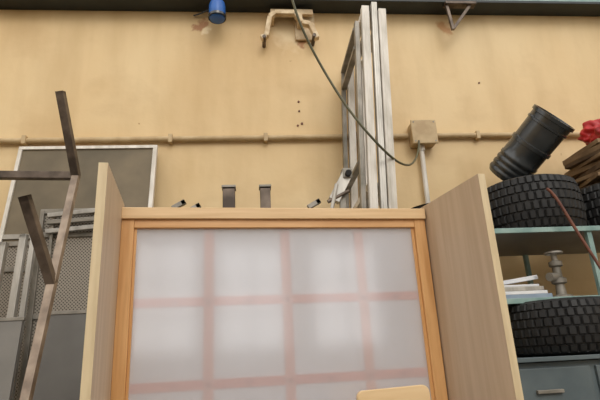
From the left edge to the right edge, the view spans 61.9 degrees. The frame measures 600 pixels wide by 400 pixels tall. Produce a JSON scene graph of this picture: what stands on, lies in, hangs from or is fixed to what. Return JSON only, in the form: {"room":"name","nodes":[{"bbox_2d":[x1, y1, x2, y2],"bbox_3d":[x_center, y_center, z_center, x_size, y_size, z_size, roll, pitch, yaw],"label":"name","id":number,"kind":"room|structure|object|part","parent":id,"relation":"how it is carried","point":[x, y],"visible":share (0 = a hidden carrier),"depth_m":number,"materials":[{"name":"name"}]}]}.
{"room":"garage workshop","nodes":[
{"label":"garage workshop","id":0,"kind":"room"},
{"bbox_2d":[0,10,599,295],"bbox_3d":[0.601,0.267,4.478,14.000,5.400,0.150,-1,-18,-5],"label":"wall","id":1,"kind":"structure","parent":0,"point":[121,73],"depth_m":4.74,"materials":[{"name":"paint"}]},
{"bbox_2d":[260,9,318,47],"bbox_3d":[-0.109,-1.702,4.896,0.566,0.389,0.165,-1,-18,-5],"label":"wall bracket","id":2,"kind":"object","parent":1,"relation":"attached to","point":[306,16],"visible":0.91,"depth_m":4.87,"materials":[{"name":"beige metal"}]},
{"bbox_3d":[0.047,-1.723,4.987,0.200,0.310,0.030,-1,-18,-5],"label":"plate","id":3,"kind":"part","parent":2,"relation":"part of","materials":[{"name":"beige paint"}]},
{"bbox_2d":[0,130,579,145],"bbox_3d":[0.567,-0.585,4.637,13.800,0.080,0.065,-1,-18,-5],"label":"conduit","id":4,"kind":"object","parent":1,"relation":"attached to","point":[24,140],"visible":0.63,"depth_m":4.50,"materials":[{"name":"beige metal"}]},
{"bbox_2d":[408,120,438,203],"bbox_3d":[1.173,0.074,4.429,0.240,1.680,0.145,-1,-18,-5],"label":"junction box","id":5,"kind":"object","parent":1,"relation":"attached to","point":[425,131],"visible":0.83,"depth_m":4.58,"materials":[{"name":"beige paint"}]},
{"bbox_3d":[1.142,-0.628,4.596,0.240,0.240,0.017,-1,-18,-5],"label":"lid","id":6,"kind":"part","parent":5,"relation":"part of","materials":[{"name":"beige paint"}]},
{"bbox_3d":[1.183,1.131,-1.673,14.000,0.100,11.350,-1,-18,-5],"label":"floor","id":7,"kind":"structure","parent":0,"visible":0},
{"bbox_2d":[0,150,22,241],"bbox_3d":[-2.266,1.124,3.470,0.030,3.435,0.592,-1,-18,-5],"label":"stile","id":8,"kind":"object","parent":7,"relation":"on","point":[19,155],"visible":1,"depth_m":4.03,"materials":[{"name":"white paint"}]},
{"bbox_2d":[2,234,29,239],"bbox_3d":[-1.768,0.281,3.943,1.085,0.040,0.046,-1,-18,-5],"label":"rail","id":9,"kind":"object","parent":8,"relation":"attached to","point":[9,236],"visible":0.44,"depth_m":3.88,"materials":[{"name":"metal"}]},
{"bbox_2d":[19,145,157,149],"bbox_3d":[-1.817,-0.448,4.318,1.150,0.030,0.049,-1,-18,-5],"label":"rail","id":10,"kind":"object","parent":8,"relation":"attached to","point":[103,146],"visible":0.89,"depth_m":4.30,"materials":[{"name":"white paint"}]},
{"bbox_2d":[0,317,26,399],"bbox_3d":[-1.730,1.540,2.383,0.500,1.920,0.248,-1,-18,-5],"label":"metal panel","id":11,"kind":"object","parent":7,"relation":"on","point":[10,327],"visible":1,"depth_m":2.71,"materials":[{"name":"metal"}]},
{"bbox_2d":[0,234,34,399],"bbox_3d":[-1.721,1.347,2.692,0.287,2.480,0.152,-1,-18,-5],"label":"bundle","id":12,"kind":"object","parent":7,"relation":"on","point":[23,238],"visible":0.61,"depth_m":3.00,"materials":[{"name":"grey metal"}]},
{"bbox_2d":[0,241,34,399],"bbox_3d":[-2.009,1.446,2.906,0.705,2.450,0.045,-1,-18,-5],"label":"metal panel","id":13,"kind":"object","parent":7,"relation":"on","point":[12,249],"visible":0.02,"depth_m":3.20,"materials":[{"name":"metal"}]},
{"bbox_2d":[0,90,80,399],"bbox_3d":[-1.677,0.747,2.063,1.243,3.178,1.210,-1,-18,-5],"label":"metal rack","id":14,"kind":"object","parent":7,"relation":"on","point":[50,269],"visible":1,"depth_m":2.49,"materials":[{"name":"metal"}]},
{"bbox_3d":[-1.861,-0.146,2.955,1.041,0.075,0.045,-1,-18,-5],"label":"cross rail","id":15,"kind":"part","parent":14,"relation":"part of","materials":[{"name":"metal"}]},
{"bbox_3d":[-1.291,0.199,2.467,0.058,0.430,0.273,-9,-19,19],"label":"leg","id":16,"kind":"part","parent":14,"relation":"part of","materials":[{"name":"metal"}]},
{"bbox_3d":[-1.148,0.949,2.041,0.044,2.729,1.224,1,-18,-13],"label":"long rail","id":17,"kind":"part","parent":14,"relation":"part of","materials":[{"name":"metal"}]},
{"bbox_3d":[-1.377,-0.393,2.971,0.055,0.481,0.261,-7,-18,11],"label":"leg","id":18,"kind":"part","parent":14,"relation":"part of","materials":[{"name":"metal"}]},
{"bbox_2d":[19,208,93,397],"bbox_3d":[-1.409,1.309,2.875,0.420,2.630,0.045,-1,-18,-5],"label":"metal panel","id":19,"kind":"object","parent":7,"relation":"on","point":[71,293],"visible":0.38,"depth_m":3.13,"materials":[{"name":"metal"}]},
{"bbox_2d":[33,310,86,399],"bbox_3d":[-1.237,1.530,2.482,0.380,1.950,0.252,-1,-18,-5],"label":"metal panel","id":20,"kind":"object","parent":7,"relation":"on","point":[60,370],"visible":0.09,"depth_m":2.76,"materials":[{"name":"metal"}]},
{"bbox_2d":[42,208,94,299],"bbox_3d":[-1.361,1.298,2.838,0.390,2.624,0.039,-1,-18,-5],"label":"bundle","id":21,"kind":"object","parent":7,"relation":"on","point":[53,221],"visible":0.36,"depth_m":3.19,"materials":[{"name":"metal"}]},
{"bbox_2d":[2,148,152,241],"bbox_3d":[-1.709,1.099,3.524,1.090,3.420,0.555,-1,-18,-5],"label":"pane","id":22,"kind":"object","parent":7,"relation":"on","point":[130,168],"visible":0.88,"depth_m":4.17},
{"bbox_2d":[148,148,157,206],"bbox_3d":[-1.153,1.099,3.572,0.035,3.435,0.592,-1,-18,-5],"label":"stile","id":23,"kind":"object","parent":7,"relation":"on","point":[155,150],"visible":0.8,"depth_m":4.21,"materials":[{"name":"white paint"}]},
{"bbox_2d":[171,199,185,206],"bbox_3d":[-0.697,1.241,2.749,0.093,2.612,0.040,-1,-18,-5],"label":"metal tube","id":24,"kind":"object","parent":7,"relation":"on","point":[181,203],"visible":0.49,"depth_m":3.12,"materials":[{"name":"metal"}]},
{"bbox_2d":[190,203,200,207],"bbox_3d":[-0.604,1.250,2.753,0.091,2.587,0.040,-1,-18,-5],"label":"metal tube","id":25,"kind":"object","parent":7,"relation":"on","point":[197,205],"visible":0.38,"depth_m":3.13,"materials":[{"name":"metal"}]},
{"bbox_2d":[222,185,235,207],"bbox_3d":[-0.382,1.188,2.745,0.180,2.678,0.180,-1,-18,-5],"label":"steel post","id":26,"kind":"object","parent":7,"relation":"on","point":[228,190],"visible":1,"depth_m":3.10,"materials":[{"name":"metal"}]},
{"bbox_2d":[259,184,270,207],"bbox_3d":[-0.156,1.183,2.766,0.180,2.678,0.180,-1,-18,-5],"label":"steel post","id":27,"kind":"object","parent":7,"relation":"on","point":[265,196],"visible":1,"depth_m":3.13,"materials":[{"name":"metal"}]},
{"bbox_2d":[80,162,523,399],"bbox_3d":[0.023,1.064,1.902,1.596,2.352,0.530,0,-18,-10],"label":"cubicle","id":28,"kind":"object","parent":7,"relation":"on","point":[183,303],"visible":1,"depth_m":2.27,"materials":[{"name":"brown wood"}]},
{"bbox_3d":[-0.736,1.058,1.762,0.034,2.352,0.531,1,-18,-12],"label":"panel","id":29,"kind":"part","parent":28,"relation":"part of","materials":[{"name":"brown wood"}]},
{"bbox_3d":[-0.095,0.122,2.438,1.360,0.040,0.058,0,-18,-10],"label":"rail","id":30,"kind":"part","parent":28,"relation":"part of","materials":[{"name":"brown wood"}]},
{"bbox_3d":[-0.042,1.121,2.099,1.332,2.072,0.001,0,-18,-10],"label":"frosted panel","id":31,"kind":"part","parent":28,"relation":"part of","materials":[{"name":"white glass"}]},
{"bbox_3d":[0.766,1.078,2.037,0.032,2.335,0.536,2,-19,-16],"label":"panel","id":32,"kind":"part","parent":28,"relation":"part of","materials":[{"name":"brown wood"}]},
{"bbox_2d":[307,198,320,207],"bbox_3d":[0.152,1.229,2.824,0.091,2.597,0.040,-1,-18,-5],"label":"metal tube","id":33,"kind":"object","parent":7,"relation":"on","point":[313,204],"visible":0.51,"depth_m":3.20,"materials":[{"name":"metal"}]},
{"bbox_2d":[327,168,351,207],"bbox_3d":[0.314,1.118,2.800,0.175,2.775,0.110,-1,-18,-5],"label":"clamp","id":34,"kind":"object","parent":7,"relation":"on","point":[337,196],"visible":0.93,"depth_m":3.17,"materials":[{"name":"metal"}]},
{"bbox_3d":[0.215,-0.024,3.132,0.063,0.166,0.024,-1,-18,-5],"label":"handle","id":35,"kind":"part","parent":34,"relation":"part of","materials":[{"name":"metal"}]},
{"bbox_3d":[0.307,-0.171,3.182,0.040,0.039,0.030,-1,-18,-5],"label":"knob","id":36,"kind":"part","parent":34,"relation":"part of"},
{"bbox_2d":[341,21,365,207],"bbox_3d":[0.428,0.663,3.756,0.271,4.222,0.743,-1,-18,-5],"label":"aluminium frame","id":37,"kind":"object","parent":7,"relation":"on","point":[352,58],"visible":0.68,"depth_m":4.01,"materials":[{"name":"silver metal"}]},
{"bbox_2d":[347,5,377,207],"bbox_3d":[0.493,0.595,3.752,0.295,4.343,0.763,-1,-18,-5],"label":"aluminium frame","id":38,"kind":"object","parent":7,"relation":"on","point":[364,21],"visible":0.39,"depth_m":3.92,"materials":[{"name":"white paint"}]},
{"bbox_2d":[355,2,387,207],"bbox_3d":[0.563,0.578,3.743,0.281,4.362,0.763,-1,-18,-5],"label":"aluminium frame","id":39,"kind":"object","parent":7,"relation":"on","point":[381,185],"visible":0.38,"depth_m":3.79,"materials":[{"name":"silver metal"}]},
{"bbox_2d":[361,8,397,208],"bbox_3d":[0.622,0.610,3.721,0.292,4.283,0.773,-1,-18,-5],"label":"aluminium frame","id":40,"kind":"object","parent":7,"relation":"on","point":[381,13],"visible":0.38,"depth_m":3.78,"materials":[{"name":"white paint"}]},
{"bbox_2d":[356,385,430,399],"bbox_3d":[0.431,1.444,1.739,0.310,1.488,0.200,0,-18,-10],"label":"chair","id":41,"kind":"object","parent":7,"relation":"on","point":[414,392],"visible":1,"depth_m":2.03,"materials":[{"name":"beige wood"}]},
{"bbox_2d":[494,226,599,362],"bbox_3d":[2.004,1.427,3.422,2.050,2.405,1.150,-1,-18,-5],"label":"shelving","id":42,"kind":"object","parent":7,"relation":"on","point":[524,242],"visible":0.25,"depth_m":3.62,"materials":[{"name":"teal metal"}]},
{"bbox_2d":[411,203,427,208],"bbox_3d":[1.089,0.210,3.846,0.600,0.260,0.600,-1,-18,-5],"label":"tyre","id":43,"kind":"object","parent":42,"relation":"on","point":[422,205],"visible":0.02,"depth_m":3.71,"materials":[{"name":"rubber"}]},
{"bbox_2d":[503,275,552,298],"bbox_3d":[1.484,0.618,3.470,0.400,0.164,0.240,-1,-18,-5],"label":"book stack","id":44,"kind":"object","parent":42,"relation":"on","point":[525,290],"visible":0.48,"depth_m":3.35,"materials":[{"name":"paper"},{"name":"cardboard"}]},
{"bbox_2d":[504,284,538,286],"bbox_3d":[1.469,0.613,3.471,0.270,0.015,0.240,-1,-18,-5],"label":"book","id":45,"kind":"object","parent":44,"relation":"on","point":[505,285],"depth_m":3.36,"materials":[{"name":"paper"}]},
{"bbox_2d":[504,286,543,291],"bbox_3d":[1.460,0.633,3.463,0.350,0.028,0.240,-1,-18,-5],"label":"book","id":46,"kind":"object","parent":44,"relation":"on","point":[507,288],"depth_m":3.35,"materials":[{"name":"paper"}]},
{"bbox_2d":[505,290,547,294],"bbox_3d":[1.491,0.656,3.458,0.330,0.022,0.240,-1,-18,-5],"label":"book","id":47,"kind":"object","parent":44,"relation":"on","point":[508,292],"depth_m":3.35,"materials":[{"name":"paper"}]},
{"bbox_2d":[506,293,552,298],"bbox_3d":[1.497,0.681,3.451,0.380,0.030,0.240,-1,-18,-5],"label":"book","id":48,"kind":"object","parent":44,"relation":"on","point":[508,295],"depth_m":3.34,"materials":[{"name":"white paper"}]},
{"bbox_2d":[487,174,586,228],"bbox_3d":[1.794,0.104,3.909,0.760,0.430,0.760,-11,-20,24],"label":"tyre","id":49,"kind":"object","parent":42,"relation":"on","point":[522,201],"visible":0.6,"depth_m":3.60,"materials":[{"name":"rubber"}]},
{"bbox_2d":[489,104,574,180],"bbox_3d":[1.892,-0.445,4.127,0.368,0.632,0.699,12,-23,-39],"label":"duct","id":50,"kind":"object","parent":49,"relation":"on","point":[534,142],"visible":0.84,"depth_m":4.01,"materials":[{"name":"black plastic"}]},
{"bbox_3d":[1.935,0.333,3.908,2.050,0.020,0.900,-1,-18,-5],"label":"shelf","id":51,"kind":"part","parent":42,"relation":"part of","materials":[{"name":"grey metal"}]},
{"bbox_2d":[508,296,599,356],"bbox_3d":[1.752,0.859,3.350,0.750,0.344,0.750,-1,-18,-5],"label":"tyre","id":52,"kind":"object","parent":42,"relation":"on","point":[567,326],"visible":0.91,"depth_m":3.06,"materials":[{"name":"rubber"}]},
{"bbox_2d":[544,250,572,296],"bbox_3d":[1.802,0.530,3.526,0.172,0.333,0.140,-1,-18,-5],"label":"valve","id":53,"kind":"object","parent":42,"relation":"on","point":[556,278],"visible":0.91,"depth_m":3.49,"materials":[{"name":"metal"}]},
{"bbox_3d":[1.987,1.099,3.528,2.050,0.025,1.150,-1,-18,-5],"label":"shelf","id":54,"kind":"part","parent":42,"relation":"part of","materials":[{"name":"metal"}]},
{"bbox_2d":[546,187,599,268],"bbox_3d":[1.910,0.406,3.232,0.388,1.101,0.042,-11,-20,24],"label":"rod","id":55,"kind":"object","parent":42,"relation":"attached to","point":[551,192],"visible":1,"depth_m":3.34,"materials":[{"name":"brown metal"}]},
{"bbox_2d":[580,183,599,225],"bbox_3d":[2.605,0.112,4.048,0.811,0.420,0.811,-1,-18,-5],"label":"tyre","id":56,"kind":"object","parent":42,"relation":"on","point":[590,194],"visible":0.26,"depth_m":3.87,"materials":[{"name":"rubber"}]},
{"bbox_2d":[562,138,599,188],"bbox_3d":[2.608,-0.264,4.147,0.665,0.358,0.626,-1,-18,-5],"label":"stack","id":57,"kind":"object","parent":56,"relation":"on","point":[583,165],"visible":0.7,"depth_m":4.09,"materials":[{"name":"brown wood"}]},
{"bbox_2d":[577,119,599,144],"bbox_3d":[2.679,-0.570,4.285,0.567,0.283,0.431,-1,-18,-5],"label":"plastic bag","id":58,"kind":"object","parent":57,"relation":"on","point":[590,131],"visible":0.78,"depth_m":4.23,"materials":[{"name":"red plastic"}]},
{"bbox_2d":[518,359,599,399],"bbox_3d":[2.034,1.812,3.194,1.850,1.530,0.945,-1,-18,-5],"label":"cabinet","id":59,"kind":"object","parent":7,"relation":"on","point":[566,379],"visible":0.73,"depth_m":2.93,"materials":[{"name":"metal"}]},
{"bbox_3d":[1.448,1.107,2.891,0.160,0.020,0.025,-1,-18,-5],"label":"handle","id":60,"kind":"part","parent":59,"relation":"part of","materials":[{"name":"metal"}]},
{"bbox_3d":[2.048,1.186,2.939,0.560,0.440,0.020,-1,-18,-5],"label":"drawer","id":61,"kind":"part","parent":59,"relation":"part of","materials":[{"name":"grey metal"}]},
{"bbox_3d":[0.476,-2.391,5.186,14.000,0.100,0.450,-1,-18,-5],"label":"ceiling","id":62,"kind":"structure","parent":0,"visible":0},
{"bbox_2d":[291,0,419,165],"bbox_3d":[0.498,-1.434,4.022,0.243,2.440,1.885,-18,-23,39],"label":"hanging cable","id":63,"kind":"object","parent":62,"relation":"hanging from","point":[292,1],"visible":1,"depth_m":3.55,"materials":[{"name":"black rubber"}]},
{"bbox_3d":[0.486,-2.125,5.133,13.980,0.420,0.075,-1,-18,-5],"label":"web","id":64,"kind":"object","parent":62,"relation":"attached to","visible":0},
{"bbox_2d":[0,0,599,16],"bbox_3d":[0.502,-1.944,5.012,13.980,0.030,0.195,-1,-18,-5],"label":"ceiling beam","id":65,"kind":"structure","parent":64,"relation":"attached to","point":[425,7],"depth_m":4.96,"materials":[{"name":"teal paint"}]},
{"bbox_2d":[193,0,225,23],"bbox_3d":[-0.859,-1.799,4.832,0.172,0.270,0.378,13,-24,-41],"label":"ceiling lamp","id":66,"kind":"object","parent":65,"relation":"hanging from","point":[216,15],"visible":1,"depth_m":4.70,"materials":[{"name":"plastic"}]},
{"bbox_3d":[-0.789,-1.826,4.761,0.156,0.270,0.156,-1,-18,-5],"label":"lamp shade","id":67,"kind":"part","parent":66,"relation":"part of","materials":[{"name":"blue plastic"}]},
{"bbox_2d":[443,1,476,30],"bbox_3d":[1.611,-1.830,4.985,0.320,0.319,0.080,-1,-18,-5],"label":"bracket","id":68,"kind":"object","parent":65,"relation":"attached to","point":[466,5],"visible":1,"depth_m":4.99,"materials":[{"name":"metal"}]},
{"bbox_3d":[1.604,-1.964,5.029,0.320,0.030,0.080,-1,-18,-5],"label":"plate","id":69,"kind":"part","parent":68,"relation":"part of","materials":[{"name":"metal"}]},
{"bbox_2d":[511,0,599,1],"bbox_3d":[4.536,-2.091,5.339,5.700,0.040,0.040,-1,-18,-5],"label":"pipe","id":70,"kind":"object","parent":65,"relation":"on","point":[511,0],"visible":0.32,"depth_m":5.15,"materials":[{"name":"teal paint"}]}
]}

